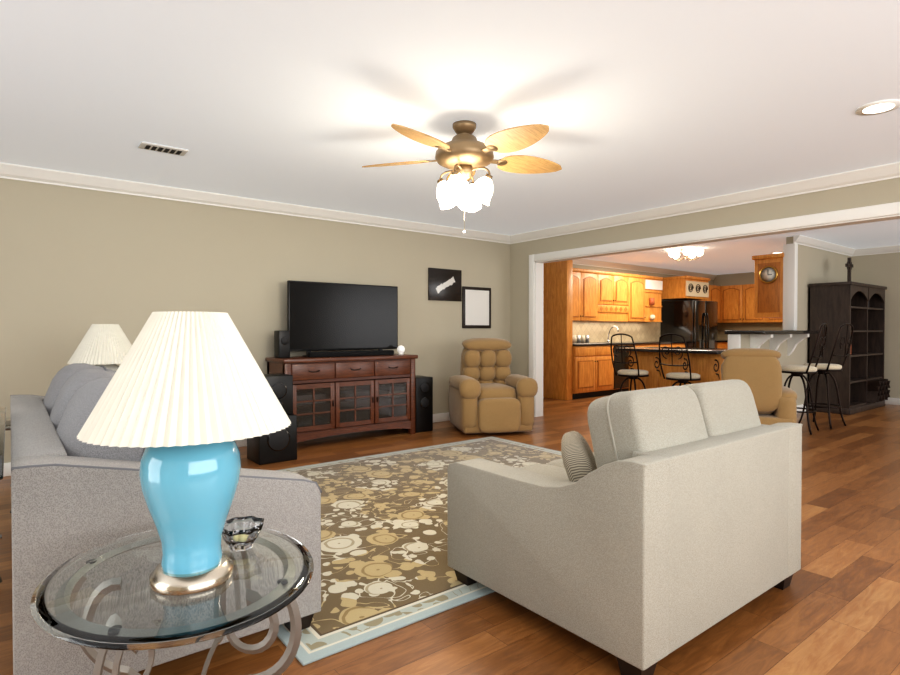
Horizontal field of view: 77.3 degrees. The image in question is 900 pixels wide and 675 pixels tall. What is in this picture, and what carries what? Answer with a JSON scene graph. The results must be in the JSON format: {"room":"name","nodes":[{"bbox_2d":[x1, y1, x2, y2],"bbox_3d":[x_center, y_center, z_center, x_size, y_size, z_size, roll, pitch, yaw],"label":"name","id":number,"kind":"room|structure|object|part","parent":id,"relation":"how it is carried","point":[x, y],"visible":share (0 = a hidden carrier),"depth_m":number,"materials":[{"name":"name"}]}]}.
{"room":"living room","nodes":[
{"label":"living room","id":0,"kind":"room"},
{"bbox_2d":[0,178,509,462],"bbox_3d":[-2.366,-0.142,5.394,8.000,2.440,0.150,-1,1,-38],"label":"wall","id":1,"kind":"structure","parent":0,"point":[72,260],"depth_m":5.24,"materials":[{"name":"paint"}]},
{"bbox_2d":[428,268,461,300],"bbox_3d":[-0.061,-0.661,7.082,0.520,0.400,0.018,-1,1,-38],"label":"poster","id":2,"kind":"object","parent":1,"relation":"attached to","point":[443,284],"depth_m":7.07,"materials":[{"name":"black paper"}]},
{"bbox_2d":[0,162,899,279],"bbox_3d":[2.830,-1.303,4.903,15.600,0.105,9.000,-1,1,-38],"label":"trim","id":3,"kind":"structure","parent":1,"relation":"attached to","point":[7,170],"depth_m":5.58,"materials":[{"name":"white wood"}]},
{"bbox_3d":[2.830,-1.303,4.903,15.600,0.105,9.000,-1,1,-38],"label":"crown","id":4,"kind":"part","parent":3,"relation":"part of","materials":[{"name":"white wood"}]},
{"bbox_2d":[462,286,490,327],"bbox_3d":[0.354,-0.392,7.408,0.490,0.540,0.022,-1,1,-38],"label":"picture","id":5,"kind":"object","parent":1,"relation":"attached to","point":[476,301],"visible":1,"depth_m":7.39},
{"bbox_3d":[0.354,-0.392,7.408,0.490,0.540,0.022,-1,1,-38],"label":"frame","id":6,"kind":"part","parent":5,"relation":"part of","materials":[{"name":"black wood"}]},
{"bbox_2d":[0,0,899,274],"bbox_3d":[2.842,-1.407,5.007,15.750,0.100,9.150,-1,1,-38],"label":"ceiling","id":7,"kind":"structure","parent":0,"point":[644,104],"depth_m":3.14,"materials":[{"name":"white paint"}]},
{"bbox_2d":[138,141,188,155],"bbox_3d":[-2.033,-1.336,3.994,0.300,0.015,0.150,-1,1,-38],"label":"ceiling vent","id":8,"kind":"object","parent":7,"relation":"attached to","point":[143,145],"depth_m":3.97,"materials":[{"name":"white metal"}]},
{"bbox_2d":[362,120,561,233],"bbox_3d":[0.131,-0.995,3.488,1.334,0.682,1.269,-1,1,-38],"label":"ceiling fan","id":9,"kind":"object","parent":7,"relation":"hanging from","point":[463,155],"depth_m":3.44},
{"bbox_2d":[668,248,703,260],"bbox_3d":[3.773,-1.321,9.005,0.504,0.178,0.523,-1,1,-38],"label":"kitchen ceiling light","id":10,"kind":"object","parent":7,"relation":"attached to","point":[673,253],"visible":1,"depth_m":8.93,"materials":[{"name":"white glass"}]},
{"bbox_2d":[855,99,899,115],"bbox_3d":[2.479,-1.328,3.257,0.220,0.010,0.220,-1,1,-38],"label":"recessed light","id":11,"kind":"object","parent":7,"relation":"in","point":[882,106],"visible":1,"depth_m":3.24,"materials":[{"name":"white"}]},
{"bbox_2d":[0,395,899,674],"bbox_3d":[2.842,1.133,5.040,15.750,0.100,9.150,-1,1,-38],"label":"floor","id":12,"kind":"structure","parent":0,"point":[838,614],"depth_m":2.30,"materials":[{"name":"brown wood"}]},
{"bbox_2d":[0,407,5,582],"bbox_3d":[-1.736,0.721,1.835,0.455,0.791,1.550,-1,1,-38],"label":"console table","id":13,"kind":"object","parent":12,"relation":"on","point":[2,409],"visible":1,"depth_m":1.87,"materials":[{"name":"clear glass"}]},
{"bbox_2d":[5,416,10,512],"bbox_3d":[-2.558,0.806,3.866,1.240,0.545,0.737,-1,1,-38],"label":"side table","id":14,"kind":"object","parent":12,"relation":"on","point":[8,418],"visible":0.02,"depth_m":3.52,"materials":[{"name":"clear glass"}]},
{"bbox_2d":[67,324,131,370],"bbox_3d":[-2.418,0.219,3.955,0.451,0.625,0.451,-1,1,-38],"label":"lamp","id":15,"kind":"object","parent":14,"relation":"on","point":[106,345],"visible":0.57,"depth_m":3.83,"materials":[{"name":"white fabric"}]},
{"bbox_2d":[10,363,321,674],"bbox_3d":[-1.537,0.633,2.732,0.935,0.962,2.220,-1,1,-38],"label":"sofa","id":16,"kind":"object","parent":12,"relation":"on","point":[70,497],"visible":0.4,"depth_m":1.75,"materials":[{"name":"grey fabric"}]},
{"bbox_2d":[30,527,313,674],"bbox_3d":[-0.654,0.839,1.382,0.600,0.545,0.720,-1,1,-38],"label":"side table","id":17,"kind":"object","parent":12,"relation":"on","point":[102,598],"visible":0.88,"depth_m":1.25,"materials":[{"name":"clear glass"}]},
{"bbox_2d":[77,311,290,595],"bbox_3d":[-0.607,0.254,1.322,0.451,0.625,0.451,-1,1,-38],"label":"lamp","id":18,"kind":"object","parent":17,"relation":"on","point":[189,386],"visible":1,"depth_m":1.23,"materials":[{"name":"blue ceramic"}]},
{"bbox_2d":[222,516,263,551],"bbox_3d":[-0.559,0.531,1.509,0.115,0.066,0.115,0,1,-16],"label":"crystal bowl","id":19,"kind":"object","parent":17,"relation":"on","point":[239,533],"visible":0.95,"depth_m":1.49,"materials":[{"name":"clear glass"}]},
{"bbox_2d":[247,414,296,464],"bbox_3d":[-1.578,0.883,5.000,0.340,0.400,0.344,-1,1,-38],"label":"speaker","id":20,"kind":"object","parent":12,"relation":"on","point":[279,446],"visible":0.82,"depth_m":4.88},
{"bbox_2d":[263,373,292,414],"bbox_3d":[-1.568,0.508,5.015,0.260,0.350,0.284,-1,1,-38],"label":"speaker","id":21,"kind":"object","parent":20,"relation":"on","point":[281,384],"visible":0.48,"depth_m":4.95},
{"bbox_2d":[265,354,417,442],"bbox_3d":[-1.103,0.633,5.939,1.530,0.875,0.493,-1,1,-38],"label":"tv stand","id":22,"kind":"object","parent":12,"relation":"on","point":[332,396],"visible":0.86,"depth_m":5.83,"materials":[{"name":"brown wood"}]},
{"bbox_2d":[274,331,289,357],"bbox_3d":[-1.650,0.066,5.548,0.115,0.270,0.154,-1,1,-38],"label":"speaker","id":23,"kind":"object","parent":22,"relation":"on","point":[281,338],"visible":1,"depth_m":5.51},
{"bbox_2d":[287,280,397,356],"bbox_3d":[-1.101,-0.191,6.008,1.290,0.769,0.220,-1,1,-38],"label":"tv","id":24,"kind":"object","parent":22,"relation":"on","point":[322,316],"depth_m":5.96,"materials":[{"name":"black plastic"}]},
{"bbox_2d":[308,350,393,357],"bbox_3d":[-1.016,0.169,5.895,0.980,0.054,0.070,-1,1,-38],"label":"soundbar","id":25,"kind":"object","parent":22,"relation":"on","point":[370,352],"visible":1,"depth_m":5.83,"materials":[{"name":"black plastic"}]},
{"bbox_2d":[397,345,404,354],"bbox_3d":[-0.549,0.139,6.304,0.090,0.102,0.090,-1,1,-38],"label":"globe light","id":26,"kind":"object","parent":22,"relation":"on","point":[400,349],"visible":1,"depth_m":6.28,"materials":[{"name":"white glass"}]},
{"bbox_2d":[403,375,432,432],"bbox_3d":[-0.371,0.756,6.462,0.235,0.615,0.324,-1,1,-38],"label":"speaker","id":27,"kind":"object","parent":12,"relation":"on","point":[423,384],"visible":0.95,"depth_m":6.34},
{"bbox_2d":[275,436,561,665],"bbox_3d":[-0.027,1.091,3.977,3.280,0.012,2.650,-1,1,-38],"label":"rug","id":28,"kind":"object","parent":12,"relation":"on","point":[385,569],"visible":0.46,"depth_m":3.03,"materials":[{"name":"brown fabric"}]},
{"bbox_2d":[449,338,537,433],"bbox_3d":[0.463,0.520,6.472,0.893,1.030,0.808,0,1,-12],"label":"recliner","id":29,"kind":"object","parent":12,"relation":"on","point":[485,397],"visible":1,"depth_m":6.18,"materials":[{"name":"brown leather"}]},
{"bbox_2d":[543,260,572,399],"bbox_3d":[1.788,-0.126,9.454,0.145,2.300,0.568,-1,1,-38],"label":"pantry panel","id":30,"kind":"object","parent":12,"relation":"on","point":[558,276],"visible":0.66,"depth_m":9.34,"materials":[{"name":"brown wood"}]},
{"bbox_2d":[447,379,802,674],"bbox_3d":[0.780,0.651,2.542,1.230,0.930,1.015,-1,1,-38],"label":"loveseat","id":31,"kind":"object","parent":12,"relation":"on","point":[684,510],"visible":1,"depth_m":2.06,"materials":[{"name":"beige fabric"}]},
{"bbox_2d":[572,326,686,398],"bbox_3d":[3.239,0.395,10.535,3.445,1.230,0.638,-1,1,-38],"label":"base cabinet","id":32,"kind":"object","parent":12,"relation":"on","point":[593,374],"visible":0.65,"depth_m":9.69,"materials":[{"name":"brown wood"}]},
{"bbox_2d":[610,333,648,391],"bbox_3d":[2.387,0.497,7.412,0.475,1.107,0.398,-1,1,-38],"label":"stool","id":33,"kind":"object","parent":12,"relation":"on","point":[633,374],"visible":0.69,"depth_m":7.30,"materials":[{"name":"black metal"}]},
{"bbox_2d":[616,347,727,390],"bbox_3d":[3.118,0.599,7.572,0.950,0.900,1.430,-1,1,-38],"label":"kitchen island","id":34,"kind":"object","parent":12,"relation":"on","point":[706,362],"visible":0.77,"depth_m":7.44,"materials":[{"name":"brown wood"}]},
{"bbox_2d":[659,334,700,385],"bbox_3d":[2.818,0.505,6.860,0.475,1.107,0.398,-1,1,-38],"label":"stool","id":35,"kind":"object","parent":12,"relation":"on","point":[680,377],"visible":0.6,"depth_m":6.73,"materials":[{"name":"black metal"}]},
{"bbox_2d":[660,300,717,347],"bbox_3d":[5.037,0.118,11.803,0.885,1.750,0.839,-1,1,-38],"label":"refrigerator","id":36,"kind":"object","parent":12,"relation":"on","point":[696,321],"visible":0.52,"depth_m":11.50,"materials":[{"name":"black metal"}]},
{"bbox_2d":[717,340,727,348],"bbox_3d":[6.655,0.436,11.590,1.336,1.120,3.186,-1,1,-38],"label":"base cabinet","id":37,"kind":"object","parent":12,"relation":"on","point":[723,344],"visible":0.02,"depth_m":12.34,"materials":[{"name":"brown wood"}]},
{"bbox_2d":[721,348,796,424],"bbox_3d":[3.070,0.576,5.793,0.817,0.943,0.740,0,1,22],"label":"recliner","id":38,"kind":"object","parent":12,"relation":"on","point":[760,368],"visible":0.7,"depth_m":5.48,"materials":[{"name":"brown leather"}]},
{"bbox_2d":[781,323,827,434],"bbox_3d":[3.980,0.451,6.386,0.475,1.227,0.398,1,1,44],"label":"bar stool","id":39,"kind":"object","parent":12,"relation":"on","point":[795,370],"visible":0.82,"depth_m":6.26,"materials":[{"name":"black metal"}]},
{"bbox_2d":[798,323,853,428],"bbox_3d":[4.501,0.446,6.743,0.398,1.227,0.475,0,1,-32],"label":"bar stool","id":40,"kind":"object","parent":12,"relation":"on","point":[822,368],"visible":0.9,"depth_m":6.64,"materials":[{"name":"black metal"}]},
{"bbox_2d":[808,257,889,414],"bbox_3d":[5.866,-0.057,8.229,1.540,2.195,0.583,-1,1,-38],"label":"bookcase","id":41,"kind":"object","parent":12,"relation":"on","point":[862,386],"visible":0.91,"depth_m":7.97,"materials":[{"name":"brown wood"}]},
{"bbox_2d":[573,264,712,342],"bbox_3d":[3.163,-0.216,10.986,7.600,2.440,0.150,-1,1,-38],"label":"wall","id":42,"kind":"structure","parent":0,"point":[710,282],"depth_m":11.15,"materials":[{"name":"paint"}]},
{"bbox_2d":[573,268,662,321],"bbox_3d":[2.997,-0.750,10.484,3.010,0.900,0.420,-1,1,-38],"label":"upper cabinet","id":43,"kind":"object","parent":42,"relation":"attached to","point":[600,296],"visible":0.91,"depth_m":10.34,"materials":[{"name":"brown wood"}]},
{"bbox_2d":[572,321,784,342],"bbox_3d":[4.927,-0.101,10.239,5.738,0.388,3.198,-1,1,-38],"label":"tile backsplash","id":44,"kind":"structure","parent":42,"relation":"attached to","point":[597,331],"depth_m":11.32,"materials":[{"name":"beige tile"}]},
{"bbox_2d":[510,178,899,376],"bbox_3d":[2.492,-0.147,5.797,0.150,2.440,7.200,-1,1,-38],"label":"wall","id":45,"kind":"structure","parent":0,"point":[884,191],"depth_m":5.88,"materials":[{"name":"paint"}]},
{"bbox_2d":[529,202,899,416],"bbox_3d":[2.936,0.008,5.213,0.172,2.145,5.920,-1,1,-38],"label":"trim","id":46,"kind":"structure","parent":45,"relation":"attached to","point":[889,211],"depth_m":5.92,"materials":[{"name":"white wood"}]},
{"bbox_2d":[713,272,754,285],"bbox_3d":[7.278,-0.230,12.014,0.150,2.440,3.600,-1,1,-38],"label":"wall","id":47,"kind":"structure","parent":0,"point":[737,278],"depth_m":12.87,"materials":[{"name":"paint"}]},
{"bbox_2d":[661,276,782,322],"bbox_3d":[6.006,-0.785,11.646,2.293,0.940,2.298,-1,1,-38],"label":"upper cabinet","id":48,"kind":"object","parent":47,"relation":"attached to","point":[735,302],"visible":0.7,"depth_m":12.25,"materials":[{"name":"brown wood"}]},
{"bbox_2d":[741,237,850,404],"bbox_3d":[5.868,-0.186,8.703,6.150,2.440,0.120,-1,1,-38],"label":"wall","id":49,"kind":"structure","parent":0,"point":[815,265],"depth_m":7.96,"materials":[{"name":"paint"}]},
{"bbox_2d":[3,398,899,476],"bbox_3d":[2.212,1.047,3.816,13.250,0.105,8.000,-1,1,-38],"label":"baseboard","id":50,"kind":"structure","parent":49,"relation":"attached to","point":[440,417],"depth_m":7.03,"materials":[{"name":"white wood"}]},
{"bbox_2d":[728,243,797,349],"bbox_3d":[4.085,-0.115,7.307,1.680,2.335,0.153,-1,1,-38],"label":"trim","id":51,"kind":"structure","parent":49,"relation":"attached to","point":[790,259],"depth_m":7.74,"materials":[{"name":"white wood"}]},
{"bbox_2d":[752,253,783,317],"bbox_3d":[4.844,-0.735,8.245,0.938,0.890,0.428,-1,1,-38],"label":"upper cabinet","id":52,"kind":"object","parent":49,"relation":"attached to","point":[768,276],"visible":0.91,"depth_m":7.96,"materials":[{"name":"brown wood"}]},
{"bbox_2d":[724,331,818,355],"bbox_3d":[4.152,0.083,7.199,1.710,0.343,0.460,-1,1,-38],"label":"bar","id":53,"kind":"object","parent":49,"relation":"on","point":[757,338],"visible":0.89,"depth_m":7.12,"materials":[{"name":"stone"}]},
{"bbox_2d":[851,252,899,397],"bbox_3d":[8.245,-0.163,6.963,0.150,2.440,5.550,-1,1,-38],"label":"wall","id":54,"kind":"structure","parent":0,"point":[877,269],"depth_m":8.70,"materials":[{"name":"paint"}]}
]}

